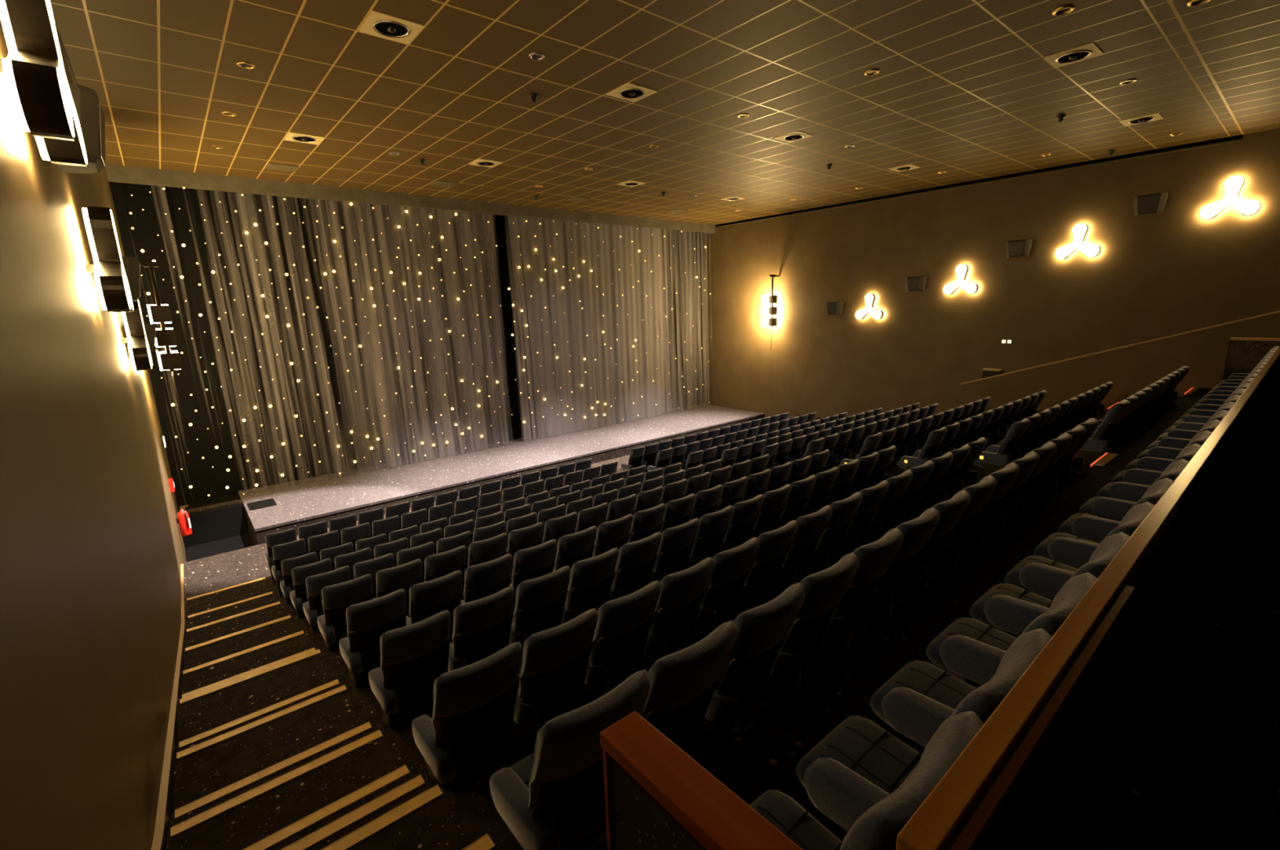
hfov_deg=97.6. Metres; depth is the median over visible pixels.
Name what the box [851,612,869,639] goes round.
seat cushion
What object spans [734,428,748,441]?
seat
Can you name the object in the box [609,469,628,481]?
seat
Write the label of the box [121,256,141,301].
wall speaker
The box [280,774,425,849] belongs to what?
strip
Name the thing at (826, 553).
seat
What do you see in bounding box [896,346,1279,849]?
wall
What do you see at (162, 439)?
lamp
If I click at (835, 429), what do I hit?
seat
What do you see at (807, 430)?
seat
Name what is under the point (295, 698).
strip
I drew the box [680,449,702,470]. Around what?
seat
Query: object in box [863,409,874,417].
seat
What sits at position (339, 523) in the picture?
seat
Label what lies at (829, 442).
seat
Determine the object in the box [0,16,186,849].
wall
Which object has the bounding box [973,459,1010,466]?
seat cushion
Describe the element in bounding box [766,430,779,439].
seat
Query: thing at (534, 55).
recessed light
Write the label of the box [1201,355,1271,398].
seat
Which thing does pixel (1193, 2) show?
recessed light
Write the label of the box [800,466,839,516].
seat
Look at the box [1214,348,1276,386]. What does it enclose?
seat
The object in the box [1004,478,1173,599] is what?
seat
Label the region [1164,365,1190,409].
seat
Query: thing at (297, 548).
seat
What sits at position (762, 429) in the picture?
seat
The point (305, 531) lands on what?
seat
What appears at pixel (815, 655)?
seat cushion
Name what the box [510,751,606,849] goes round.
seat cushion
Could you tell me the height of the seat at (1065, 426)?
1.088 m
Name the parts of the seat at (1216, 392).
armrest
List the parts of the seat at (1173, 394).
armrest, armrest, backrest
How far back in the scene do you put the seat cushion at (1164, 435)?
6.47 m
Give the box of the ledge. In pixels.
[177,498,242,513]
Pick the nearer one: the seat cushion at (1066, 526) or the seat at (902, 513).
the seat cushion at (1066, 526)
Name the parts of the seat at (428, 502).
backrest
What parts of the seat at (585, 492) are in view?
backrest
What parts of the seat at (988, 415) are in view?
armrest, backrest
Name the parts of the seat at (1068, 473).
frame, armrest, frame, armrest, backrest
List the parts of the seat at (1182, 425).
armrest, backrest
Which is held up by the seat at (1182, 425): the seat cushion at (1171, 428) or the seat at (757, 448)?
the seat cushion at (1171, 428)
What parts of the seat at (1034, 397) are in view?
armrest, backrest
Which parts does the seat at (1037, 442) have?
armrest, backrest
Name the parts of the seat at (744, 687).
frame, armrest, backrest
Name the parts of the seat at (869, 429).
armrest, backrest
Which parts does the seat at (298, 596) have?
armrest, frame, backrest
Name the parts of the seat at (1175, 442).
armrest, backrest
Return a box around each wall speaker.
[57,81,105,173]
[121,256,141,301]
[143,324,155,354]
[826,301,844,314]
[905,275,927,291]
[1005,239,1032,257]
[1133,192,1168,216]
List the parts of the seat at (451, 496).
backrest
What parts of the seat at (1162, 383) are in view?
frame, armrest, backrest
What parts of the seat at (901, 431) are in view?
backrest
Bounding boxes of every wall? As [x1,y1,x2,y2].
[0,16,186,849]
[109,181,702,505]
[600,711,802,849]
[701,128,1279,417]
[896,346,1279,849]
[959,311,1279,412]
[1222,337,1279,380]
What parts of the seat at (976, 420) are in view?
armrest, backrest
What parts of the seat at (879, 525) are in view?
frame, armrest, backrest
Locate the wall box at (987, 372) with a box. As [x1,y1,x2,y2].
[982,368,1002,377]
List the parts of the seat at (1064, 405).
armrest, backrest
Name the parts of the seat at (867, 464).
armrest, backrest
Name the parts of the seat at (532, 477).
backrest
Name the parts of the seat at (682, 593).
frame, armrest, backrest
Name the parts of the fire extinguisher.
valve handle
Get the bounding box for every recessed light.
[208,145,222,148]
[220,111,236,115]
[235,61,254,68]
[284,131,324,144]
[358,9,424,44]
[388,151,399,155]
[468,158,503,167]
[528,52,544,60]
[606,82,657,102]
[617,180,645,186]
[648,144,658,147]
[721,195,746,200]
[737,113,749,117]
[773,130,813,142]
[844,144,855,147]
[864,68,879,75]
[888,164,920,172]
[1042,42,1104,67]
[1052,4,1074,15]
[1118,112,1164,126]
[1119,78,1137,84]
[1168,132,1182,136]
[1186,0,1210,6]
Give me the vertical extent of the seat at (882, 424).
1.088 m
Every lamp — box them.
[0,0,87,166]
[82,205,133,312]
[120,299,152,370]
[139,261,182,418]
[160,434,165,449]
[761,274,779,350]
[855,293,884,319]
[942,263,978,294]
[1054,222,1101,259]
[1198,174,1261,219]
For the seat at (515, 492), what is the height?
1.088 m
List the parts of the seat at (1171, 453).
armrest, backrest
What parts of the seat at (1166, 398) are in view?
armrest, backrest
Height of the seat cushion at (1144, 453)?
0.176 m
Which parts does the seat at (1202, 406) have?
armrest, backrest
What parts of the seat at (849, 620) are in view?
frame, armrest, backrest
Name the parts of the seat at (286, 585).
armrest, frame, backrest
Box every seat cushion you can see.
[336,632,347,642]
[362,657,380,671]
[430,715,514,773]
[448,626,453,639]
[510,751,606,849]
[518,673,586,728]
[608,656,645,689]
[666,628,697,655]
[681,724,708,758]
[716,604,741,627]
[739,679,773,723]
[749,789,841,849]
[759,584,778,604]
[795,566,812,583]
[795,715,922,794]
[801,643,826,676]
[823,461,830,468]
[835,457,843,463]
[848,452,856,458]
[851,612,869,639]
[857,535,868,547]
[869,659,975,738]
[883,522,892,534]
[891,453,897,461]
[893,586,906,608]
[896,460,906,469]
[903,448,910,455]
[906,511,913,521]
[925,617,1017,680]
[926,501,933,509]
[927,564,937,583]
[945,491,951,500]
[956,545,964,561]
[968,582,1052,633]
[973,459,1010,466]
[982,529,987,542]
[1004,555,1077,595]
[1033,532,1099,561]
[1057,513,1099,536]
[1077,496,1104,515]
[1095,482,1115,497]
[1111,469,1128,482]
[1124,458,1139,470]
[1136,448,1149,458]
[1146,440,1159,448]
[1155,431,1168,440]
[1164,425,1175,432]
[1172,418,1182,425]
[1178,413,1189,419]
[1185,407,1195,413]
[1191,402,1199,408]
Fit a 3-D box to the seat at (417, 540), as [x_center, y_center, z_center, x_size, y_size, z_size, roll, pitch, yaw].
[-3.565,2.200,9.233,0.521,1.088,0.697,-11,15,-39]
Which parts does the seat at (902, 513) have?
frame, armrest, backrest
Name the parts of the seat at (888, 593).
frame, armrest, backrest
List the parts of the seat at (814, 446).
backrest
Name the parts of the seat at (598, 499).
backrest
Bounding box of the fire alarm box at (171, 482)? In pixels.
[168,478,174,492]
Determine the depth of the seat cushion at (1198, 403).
8.18 m
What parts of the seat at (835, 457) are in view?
frame, armrest, backrest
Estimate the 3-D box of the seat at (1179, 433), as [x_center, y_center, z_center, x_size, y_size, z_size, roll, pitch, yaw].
[6.295,0.070,6.272,0.521,1.088,0.697,-11,15,-39]
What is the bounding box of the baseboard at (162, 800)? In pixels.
[151,563,186,849]
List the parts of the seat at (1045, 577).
armrest, backrest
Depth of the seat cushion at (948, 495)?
7.31 m
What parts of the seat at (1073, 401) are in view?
armrest, backrest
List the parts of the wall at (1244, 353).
post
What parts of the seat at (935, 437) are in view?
frame, armrest, backrest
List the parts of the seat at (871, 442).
armrest, backrest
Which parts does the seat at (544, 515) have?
backrest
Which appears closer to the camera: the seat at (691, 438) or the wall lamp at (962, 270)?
the seat at (691, 438)
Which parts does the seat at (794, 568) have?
frame, armrest, backrest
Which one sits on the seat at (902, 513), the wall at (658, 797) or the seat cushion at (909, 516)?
the seat cushion at (909, 516)
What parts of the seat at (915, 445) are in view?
frame, armrest, backrest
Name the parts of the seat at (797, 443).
armrest, backrest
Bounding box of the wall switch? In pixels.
[1000,338,1012,344]
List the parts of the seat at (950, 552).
frame, armrest, backrest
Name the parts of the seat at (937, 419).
armrest, backrest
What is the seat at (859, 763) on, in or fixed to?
on the floor at (1192, 762)
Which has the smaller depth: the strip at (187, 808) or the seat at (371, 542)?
the strip at (187, 808)
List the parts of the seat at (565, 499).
backrest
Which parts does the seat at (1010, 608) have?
frame, armrest, backrest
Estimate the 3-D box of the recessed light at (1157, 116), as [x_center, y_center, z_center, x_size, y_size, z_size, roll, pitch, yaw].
[11.332,-6.881,12.664,0.669,0.054,0.669,-11,15,-39]
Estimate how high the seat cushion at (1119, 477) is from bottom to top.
0.176 m
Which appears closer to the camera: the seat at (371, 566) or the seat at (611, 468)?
the seat at (371, 566)
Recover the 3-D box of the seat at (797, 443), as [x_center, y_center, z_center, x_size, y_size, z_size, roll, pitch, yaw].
[3.618,0.769,13.527,0.521,1.088,0.697,-11,15,-39]
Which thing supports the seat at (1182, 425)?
on the floor at (1192, 762)
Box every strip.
[170,729,382,837]
[174,721,371,818]
[176,684,346,759]
[178,679,339,747]
[179,648,320,703]
[182,630,304,674]
[182,647,315,697]
[185,615,290,651]
[186,577,265,599]
[186,601,279,631]
[187,591,272,617]
[242,764,409,849]
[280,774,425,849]
[320,783,443,849]
[462,832,495,849]
[1090,452,1118,466]
[1184,387,1198,394]
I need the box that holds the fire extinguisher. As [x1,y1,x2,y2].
[176,504,191,536]
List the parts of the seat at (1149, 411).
frame, armrest, backrest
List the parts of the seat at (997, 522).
frame, armrest, backrest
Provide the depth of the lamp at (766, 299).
25.24 m
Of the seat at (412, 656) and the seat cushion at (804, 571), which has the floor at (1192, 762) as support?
the seat at (412, 656)
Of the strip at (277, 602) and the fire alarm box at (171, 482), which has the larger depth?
the fire alarm box at (171, 482)
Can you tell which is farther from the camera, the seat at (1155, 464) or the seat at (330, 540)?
the seat at (330, 540)
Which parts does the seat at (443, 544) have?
backrest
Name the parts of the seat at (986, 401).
backrest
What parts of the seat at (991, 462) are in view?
frame, armrest, backrest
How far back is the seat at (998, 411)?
11.23 m
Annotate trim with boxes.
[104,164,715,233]
[715,134,1243,226]
[715,140,1233,227]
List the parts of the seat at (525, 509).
backrest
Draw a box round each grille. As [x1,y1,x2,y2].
[98,99,105,165]
[138,262,141,296]
[826,303,836,313]
[906,277,919,289]
[1008,241,1025,255]
[1137,195,1160,213]
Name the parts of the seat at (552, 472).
backrest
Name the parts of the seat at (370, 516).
backrest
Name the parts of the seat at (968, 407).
backrest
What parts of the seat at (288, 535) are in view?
armrest, frame, backrest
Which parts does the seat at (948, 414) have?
backrest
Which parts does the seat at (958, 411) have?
backrest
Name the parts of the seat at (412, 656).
armrest, frame, backrest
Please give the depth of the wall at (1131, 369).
12.97 m
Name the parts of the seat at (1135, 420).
armrest, frame, backrest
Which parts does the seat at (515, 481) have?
backrest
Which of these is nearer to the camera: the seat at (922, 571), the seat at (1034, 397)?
the seat at (922, 571)
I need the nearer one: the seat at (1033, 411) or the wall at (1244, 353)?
the wall at (1244, 353)
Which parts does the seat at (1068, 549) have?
armrest, backrest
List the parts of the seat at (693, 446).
armrest, backrest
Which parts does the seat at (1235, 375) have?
armrest, armrest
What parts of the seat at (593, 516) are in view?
backrest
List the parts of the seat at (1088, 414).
armrest, backrest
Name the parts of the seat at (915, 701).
frame, armrest, backrest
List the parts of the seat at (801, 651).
frame, armrest, backrest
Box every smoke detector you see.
[418,158,425,164]
[528,93,537,102]
[826,164,832,169]
[1056,114,1066,122]
[1107,149,1115,155]
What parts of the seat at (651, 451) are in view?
armrest, backrest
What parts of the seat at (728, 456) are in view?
backrest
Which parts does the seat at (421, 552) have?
backrest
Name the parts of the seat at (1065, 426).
armrest, backrest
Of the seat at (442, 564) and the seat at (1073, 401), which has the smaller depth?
the seat at (442, 564)
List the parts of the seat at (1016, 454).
armrest, backrest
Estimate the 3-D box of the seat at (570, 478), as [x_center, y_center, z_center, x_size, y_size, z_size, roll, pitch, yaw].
[-1.738,1.618,13.745,0.521,1.088,0.697,-11,15,-39]
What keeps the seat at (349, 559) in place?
on the floor at (1192, 762)
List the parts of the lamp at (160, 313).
opal glass, opal glass, opal glass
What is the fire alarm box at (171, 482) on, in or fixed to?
attached to the wall at (92, 551)
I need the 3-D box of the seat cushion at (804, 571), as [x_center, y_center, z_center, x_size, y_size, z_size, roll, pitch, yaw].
[1.375,1.404,5.449,0.410,0.176,0.468,-11,15,-39]
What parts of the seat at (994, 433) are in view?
frame, armrest, backrest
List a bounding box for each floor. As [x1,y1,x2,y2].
[165,385,1279,849]
[184,531,253,561]
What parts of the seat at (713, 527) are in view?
armrest, backrest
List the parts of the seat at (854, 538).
frame, armrest, backrest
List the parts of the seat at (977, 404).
backrest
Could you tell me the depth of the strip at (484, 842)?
2.45 m
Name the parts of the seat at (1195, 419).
armrest, backrest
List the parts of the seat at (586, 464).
backrest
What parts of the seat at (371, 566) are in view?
backrest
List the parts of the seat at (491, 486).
backrest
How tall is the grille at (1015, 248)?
0.398 m
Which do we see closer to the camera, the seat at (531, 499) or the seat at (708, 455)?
the seat at (531, 499)
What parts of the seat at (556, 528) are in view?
backrest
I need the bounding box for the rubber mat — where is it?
[247,497,276,510]
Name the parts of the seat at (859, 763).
frame, armrest, backrest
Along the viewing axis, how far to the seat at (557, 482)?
13.08 m
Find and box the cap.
[960,310,1279,384]
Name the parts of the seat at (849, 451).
armrest, backrest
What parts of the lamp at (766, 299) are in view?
opal glass, opal glass, opal glass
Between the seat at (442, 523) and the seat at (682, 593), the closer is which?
the seat at (682, 593)
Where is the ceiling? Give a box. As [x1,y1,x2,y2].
[49,0,1279,224]
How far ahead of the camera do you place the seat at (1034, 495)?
5.80 m
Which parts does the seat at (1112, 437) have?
armrest, frame, backrest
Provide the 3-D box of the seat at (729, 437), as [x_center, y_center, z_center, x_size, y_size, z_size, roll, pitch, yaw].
[2.612,0.738,17.295,0.521,1.088,0.697,-11,15,-39]
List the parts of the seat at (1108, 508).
armrest, backrest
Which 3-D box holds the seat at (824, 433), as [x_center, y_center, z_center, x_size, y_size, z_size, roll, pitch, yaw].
[4.448,0.601,14.205,0.521,1.088,0.697,-11,15,-39]
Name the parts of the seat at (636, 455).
armrest, backrest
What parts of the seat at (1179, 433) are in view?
armrest, backrest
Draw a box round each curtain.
[128,186,512,496]
[507,215,711,441]
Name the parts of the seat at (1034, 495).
frame, armrest, backrest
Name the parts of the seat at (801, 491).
armrest, backrest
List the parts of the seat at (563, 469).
backrest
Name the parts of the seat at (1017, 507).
frame, armrest, backrest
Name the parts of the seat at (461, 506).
backrest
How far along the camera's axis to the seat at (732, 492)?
7.94 m
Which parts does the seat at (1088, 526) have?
armrest, backrest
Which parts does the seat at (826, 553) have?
frame, armrest, backrest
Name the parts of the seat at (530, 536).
armrest, backrest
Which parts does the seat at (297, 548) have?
armrest, frame, backrest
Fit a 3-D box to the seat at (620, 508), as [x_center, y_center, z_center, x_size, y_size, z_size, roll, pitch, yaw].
[-0.400,1.578,8.663,0.521,1.088,0.697,-11,15,-39]
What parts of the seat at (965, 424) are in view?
armrest, backrest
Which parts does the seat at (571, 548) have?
backrest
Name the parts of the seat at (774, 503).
armrest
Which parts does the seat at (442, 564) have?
backrest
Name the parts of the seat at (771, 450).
backrest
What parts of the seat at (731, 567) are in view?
frame, armrest, backrest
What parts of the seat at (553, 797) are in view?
frame, armrest, backrest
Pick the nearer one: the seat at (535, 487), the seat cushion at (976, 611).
the seat cushion at (976, 611)
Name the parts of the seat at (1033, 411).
armrest, backrest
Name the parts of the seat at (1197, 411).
armrest, backrest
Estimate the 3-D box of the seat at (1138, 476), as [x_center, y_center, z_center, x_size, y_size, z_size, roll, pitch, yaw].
[4.638,0.405,4.921,0.521,1.088,0.697,-11,15,-39]
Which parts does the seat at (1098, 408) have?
armrest, armrest, backrest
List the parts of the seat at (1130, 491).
armrest, backrest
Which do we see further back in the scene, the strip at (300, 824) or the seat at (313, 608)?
the seat at (313, 608)
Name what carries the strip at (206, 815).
on the floor at (1192, 762)
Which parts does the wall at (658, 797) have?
post, carpet panel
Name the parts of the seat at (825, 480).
armrest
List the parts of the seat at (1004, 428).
frame, armrest, backrest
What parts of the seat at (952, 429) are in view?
armrest, backrest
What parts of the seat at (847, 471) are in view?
armrest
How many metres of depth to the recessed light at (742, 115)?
11.62 m
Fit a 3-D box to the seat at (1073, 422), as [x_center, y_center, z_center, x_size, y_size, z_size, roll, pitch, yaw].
[8.376,-0.143,10.985,0.521,1.088,0.697,-11,15,-39]
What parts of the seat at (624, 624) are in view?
frame, armrest, backrest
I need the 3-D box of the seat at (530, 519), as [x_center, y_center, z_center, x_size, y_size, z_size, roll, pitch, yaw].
[-1.977,1.901,8.963,0.521,1.088,0.697,-11,15,-39]
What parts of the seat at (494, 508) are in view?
backrest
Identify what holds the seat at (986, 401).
on the floor at (1192, 762)
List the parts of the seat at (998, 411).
armrest, backrest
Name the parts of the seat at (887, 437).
backrest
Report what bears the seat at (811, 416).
on the floor at (1192, 762)
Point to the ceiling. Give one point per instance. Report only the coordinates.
(966, 90)
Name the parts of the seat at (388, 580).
backrest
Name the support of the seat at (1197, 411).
on the floor at (1192, 762)
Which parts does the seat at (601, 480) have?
backrest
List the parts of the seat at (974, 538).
frame, armrest, backrest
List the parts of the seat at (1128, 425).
armrest, frame, backrest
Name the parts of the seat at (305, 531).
backrest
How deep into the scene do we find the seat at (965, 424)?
10.20 m
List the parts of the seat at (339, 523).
backrest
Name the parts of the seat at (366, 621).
armrest, frame, backrest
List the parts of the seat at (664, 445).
backrest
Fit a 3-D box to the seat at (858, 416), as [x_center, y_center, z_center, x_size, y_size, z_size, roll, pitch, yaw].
[6.625,0.138,17.547,0.521,1.088,0.697,-11,15,-39]
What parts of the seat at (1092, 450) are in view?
frame, armrest, backrest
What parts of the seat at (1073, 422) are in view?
armrest, backrest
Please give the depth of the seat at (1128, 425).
8.51 m
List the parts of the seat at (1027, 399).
armrest, backrest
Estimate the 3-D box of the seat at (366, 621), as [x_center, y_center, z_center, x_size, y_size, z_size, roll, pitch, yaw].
[-2.490,2.023,5.252,0.521,1.088,0.697,-11,15,-39]
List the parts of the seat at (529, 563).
armrest, backrest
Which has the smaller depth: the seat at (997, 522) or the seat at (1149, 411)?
the seat at (997, 522)
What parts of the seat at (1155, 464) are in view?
armrest, backrest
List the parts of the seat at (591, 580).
armrest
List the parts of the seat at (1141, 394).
armrest, frame, backrest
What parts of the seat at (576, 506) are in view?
backrest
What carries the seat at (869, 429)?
on the floor at (1192, 762)
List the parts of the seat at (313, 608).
armrest, frame, backrest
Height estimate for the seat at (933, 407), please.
1.088 m
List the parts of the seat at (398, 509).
backrest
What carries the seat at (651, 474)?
on the floor at (1192, 762)
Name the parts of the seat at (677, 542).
armrest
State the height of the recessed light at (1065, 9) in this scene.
0.021 m
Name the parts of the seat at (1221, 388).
armrest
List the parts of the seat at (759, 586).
frame, armrest, backrest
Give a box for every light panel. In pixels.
[264,162,298,172]
[428,179,458,186]
[564,196,591,201]
[665,208,688,213]
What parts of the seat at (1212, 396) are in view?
armrest, backrest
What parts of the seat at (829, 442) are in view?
backrest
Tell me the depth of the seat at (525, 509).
9.88 m
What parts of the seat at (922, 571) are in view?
frame, armrest, backrest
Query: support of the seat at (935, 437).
on the floor at (1192, 762)
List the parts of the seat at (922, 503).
frame, armrest, backrest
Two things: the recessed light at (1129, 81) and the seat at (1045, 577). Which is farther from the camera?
the recessed light at (1129, 81)
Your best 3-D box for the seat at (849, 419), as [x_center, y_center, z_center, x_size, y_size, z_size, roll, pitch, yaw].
[6.208,0.223,17.207,0.521,1.088,0.697,-11,15,-39]
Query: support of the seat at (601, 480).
on the floor at (1192, 762)
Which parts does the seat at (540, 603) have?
armrest, backrest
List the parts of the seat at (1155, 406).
frame, armrest, backrest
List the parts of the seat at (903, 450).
frame, armrest, backrest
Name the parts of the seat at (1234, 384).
armrest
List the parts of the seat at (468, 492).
backrest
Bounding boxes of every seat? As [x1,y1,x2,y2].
[264,528,297,582]
[271,538,306,596]
[280,551,317,605]
[289,558,332,618]
[297,520,327,554]
[302,565,351,631]
[307,529,339,561]
[317,573,373,651]
[320,542,353,570]
[328,513,356,545]
[334,546,371,579]
[338,588,406,688]
[341,522,370,551]
[353,552,394,598]
[355,533,386,559]
[357,506,383,537]
[368,609,450,728]
[372,515,399,542]
[373,537,408,566]
[373,558,422,617]
[385,501,409,529]
[388,524,417,548]
[396,541,434,582]
[400,507,426,533]
[405,569,462,642]
[409,528,442,554]
[410,495,434,522]
[411,641,522,786]
[419,516,447,538]
[424,545,466,599]
[428,502,453,525]
[435,489,457,515]
[436,530,471,568]
[444,519,473,542]
[448,509,475,532]
[448,586,515,671]
[453,495,478,528]
[457,484,479,508]
[461,553,512,604]
[467,533,506,567]
[472,520,505,542]
[474,502,501,529]
[475,511,503,528]
[478,480,501,502]
[478,489,501,508]
[488,669,649,849]
[500,475,520,504]
[500,484,523,511]
[502,496,525,520]
[503,503,530,533]
[505,511,537,554]
[506,521,543,582]
[509,538,556,617]
[509,565,570,666]
[512,608,598,742]
[520,470,539,496]
[522,479,544,504]
[525,490,548,513]
[530,496,556,524]
[537,503,565,543]
[539,466,558,491]
[542,511,577,565]
[543,474,564,498]
[548,484,569,506]
[552,525,596,590]
[555,489,580,515]
[557,462,575,486]
[561,547,618,624]
[563,469,582,493]
[565,495,592,533]
[569,479,590,498]
[574,457,591,479]
[575,502,608,545]
[579,484,603,507]
[581,465,600,487]
[582,580,660,702]
[590,474,609,493]
[591,488,617,517]
[591,514,632,557]
[599,461,617,481]
[602,477,624,499]
[605,493,636,521]
[608,531,661,600]
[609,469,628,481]
[617,481,641,506]
[621,445,644,470]
[623,472,644,486]
[627,465,645,476]
[627,502,665,542]
[632,485,662,515]
[640,442,658,472]
[640,475,663,492]
[640,620,737,758]
[642,556,714,668]
[643,466,663,480]
[647,447,672,471]
[649,517,699,582]
[654,439,671,466]
[659,478,687,504]
[659,493,695,533]
[662,462,681,476]
[662,469,684,487]
[669,444,686,469]
[670,436,684,448]
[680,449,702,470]
[681,440,700,469]
[682,464,703,479]
[683,433,697,444]
[684,471,710,497]
[685,505,733,568]
[688,484,722,520]
[693,537,759,639]
[693,582,804,764]
[695,431,708,441]
[697,437,712,451]
[699,445,717,464]
[702,458,722,474]
[706,428,719,439]
[706,465,731,489]
[710,434,724,448]
[713,442,730,461]
[715,475,747,511]
[718,426,730,435]
[719,493,764,552]
[720,446,737,468]
[722,431,737,444]
[727,459,751,482]
[728,423,741,433]
[729,439,743,448]
[733,443,752,464]
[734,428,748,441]
[737,520,798,613]
[739,421,751,431]
[740,468,770,502]
[742,435,755,445]
[746,426,759,438]
[746,453,769,476]
[747,439,766,460]
[749,484,791,539]
[749,711,983,849]
[750,418,761,427]
[751,552,858,724]
[755,432,768,441]
[756,423,769,435]
[760,416,770,425]
[760,442,778,470]
[762,462,791,494]
[764,435,779,446]
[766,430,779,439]
[767,421,779,433]
[768,413,780,423]
[769,438,792,469]
[774,504,832,593]
[775,475,816,528]
[777,412,788,421]
[777,418,789,430]
[777,426,790,435]
[777,432,791,443]
[784,435,806,463]
[784,455,812,485]
[786,416,799,427]
[789,424,800,432]
[790,429,803,439]
[790,437,824,462]
[795,628,1052,840]
[796,413,808,425]
[798,431,819,459]
[799,422,810,430]
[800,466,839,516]
[801,426,814,435]
[802,527,903,685]
[803,448,830,479]
[805,412,817,422]
[808,418,820,427]
[808,491,862,573]
[813,422,826,432]
[817,427,831,439]
[819,416,830,424]
[819,432,839,468]
[823,458,859,506]
[824,420,835,429]
[828,413,839,422]
[828,428,852,466]
[829,424,843,435]
[835,417,846,426]
[837,412,847,419]
[838,480,888,556]
[839,431,882,465]
[841,421,854,431]
[841,425,865,458]
[843,451,879,499]
[844,414,855,423]
[844,506,939,653]
[852,417,865,428]
[853,412,865,421]
[853,427,896,459]
[854,421,877,454]
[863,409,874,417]
[863,415,875,425]
[863,445,897,488]
[864,469,913,543]
[869,572,1097,754]
[872,407,882,415]
[872,417,888,435]
[873,412,884,422]
[883,409,894,419]
[884,414,899,431]
[885,489,970,623]
[888,422,909,467]
[888,460,934,528]
[892,407,903,416]
[892,419,921,462]
[894,411,910,427]
[896,426,946,470]
[901,404,911,413]
[905,408,919,423]
[906,415,933,456]
[910,402,919,410]
[910,451,953,518]
[911,422,959,459]
[915,405,929,421]
[920,412,944,449]
[920,475,996,597]
[924,403,938,417]
[925,532,1130,687]
[929,444,971,506]
[936,408,955,430]
[944,417,972,453]
[946,405,964,425]
[947,437,986,497]
[950,462,1019,573]
[956,402,973,422]
[956,413,983,448]
[965,399,982,418]
[968,408,994,442]
[968,502,1155,637]
[973,417,1030,475]
[974,396,991,415]
[975,451,1039,555]
[979,405,1004,447]
[983,413,1041,462]
[985,402,1013,445]
[995,399,1022,440]
[995,408,1051,457]
[998,441,1057,537]
[1004,395,1031,436]
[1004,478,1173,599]
[1017,392,1039,422]
[1017,432,1072,522]
[1025,390,1046,417]
[1032,404,1061,449]
[1033,458,1189,568]
[1035,424,1085,509]
[1042,400,1070,444]
[1050,417,1098,497]
[1052,396,1078,439]
[1057,443,1201,543]
[1061,393,1086,434]
[1069,390,1093,430]
[1075,399,1130,463]
[1076,386,1100,425]
[1077,430,1212,521]
[1084,384,1107,422]
[1089,395,1138,455]
[1091,381,1113,417]
[1093,391,1146,450]
[1095,419,1221,502]
[1097,386,1153,444]
[1099,382,1159,438]
[1111,409,1228,485]
[1124,401,1235,471]
[1134,379,1165,432]
[1136,394,1240,459]
[1141,376,1171,427]
[1146,388,1245,448]
[1147,373,1176,422]
[1153,370,1181,417]
[1155,382,1250,440]
[1159,368,1185,413]
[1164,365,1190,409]
[1164,377,1253,432]
[1172,373,1257,425]
[1178,368,1261,419]
[1185,364,1263,413]
[1191,361,1266,408]
[1196,358,1268,403]
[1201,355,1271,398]
[1206,352,1273,394]
[1210,350,1275,390]
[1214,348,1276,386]
[1218,346,1279,383]
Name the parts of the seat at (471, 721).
frame, armrest, backrest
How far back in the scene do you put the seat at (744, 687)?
2.82 m
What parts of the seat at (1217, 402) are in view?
armrest, backrest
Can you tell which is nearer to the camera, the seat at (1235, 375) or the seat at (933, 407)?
the seat at (1235, 375)
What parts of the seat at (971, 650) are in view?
frame, armrest, backrest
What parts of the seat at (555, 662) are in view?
frame, armrest, backrest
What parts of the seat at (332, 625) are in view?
armrest, frame, backrest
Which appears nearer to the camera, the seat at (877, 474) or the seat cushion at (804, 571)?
the seat cushion at (804, 571)
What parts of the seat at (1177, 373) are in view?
frame, armrest, backrest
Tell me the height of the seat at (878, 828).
1.088 m
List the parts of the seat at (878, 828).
backrest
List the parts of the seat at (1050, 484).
frame, armrest, backrest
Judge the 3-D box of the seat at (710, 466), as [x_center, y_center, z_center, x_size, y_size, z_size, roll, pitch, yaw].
[1.371,1.224,11.694,0.615,1.088,0.697,-11,15,-39]
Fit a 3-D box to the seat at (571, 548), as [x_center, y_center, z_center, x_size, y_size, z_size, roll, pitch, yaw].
[-0.847,1.691,6.593,0.521,1.088,0.697,-11,15,-39]
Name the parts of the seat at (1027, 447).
armrest, backrest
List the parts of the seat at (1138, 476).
armrest, backrest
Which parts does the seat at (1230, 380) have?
armrest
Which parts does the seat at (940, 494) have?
frame, armrest, backrest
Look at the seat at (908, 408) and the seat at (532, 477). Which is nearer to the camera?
the seat at (532, 477)
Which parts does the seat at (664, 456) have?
armrest, backrest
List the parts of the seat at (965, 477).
frame, armrest, frame, armrest, backrest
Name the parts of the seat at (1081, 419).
armrest, backrest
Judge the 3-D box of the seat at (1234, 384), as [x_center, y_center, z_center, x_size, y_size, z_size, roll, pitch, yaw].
[10.023,-0.684,9.314,0.521,1.088,0.697,-11,15,-39]
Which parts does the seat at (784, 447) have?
armrest, backrest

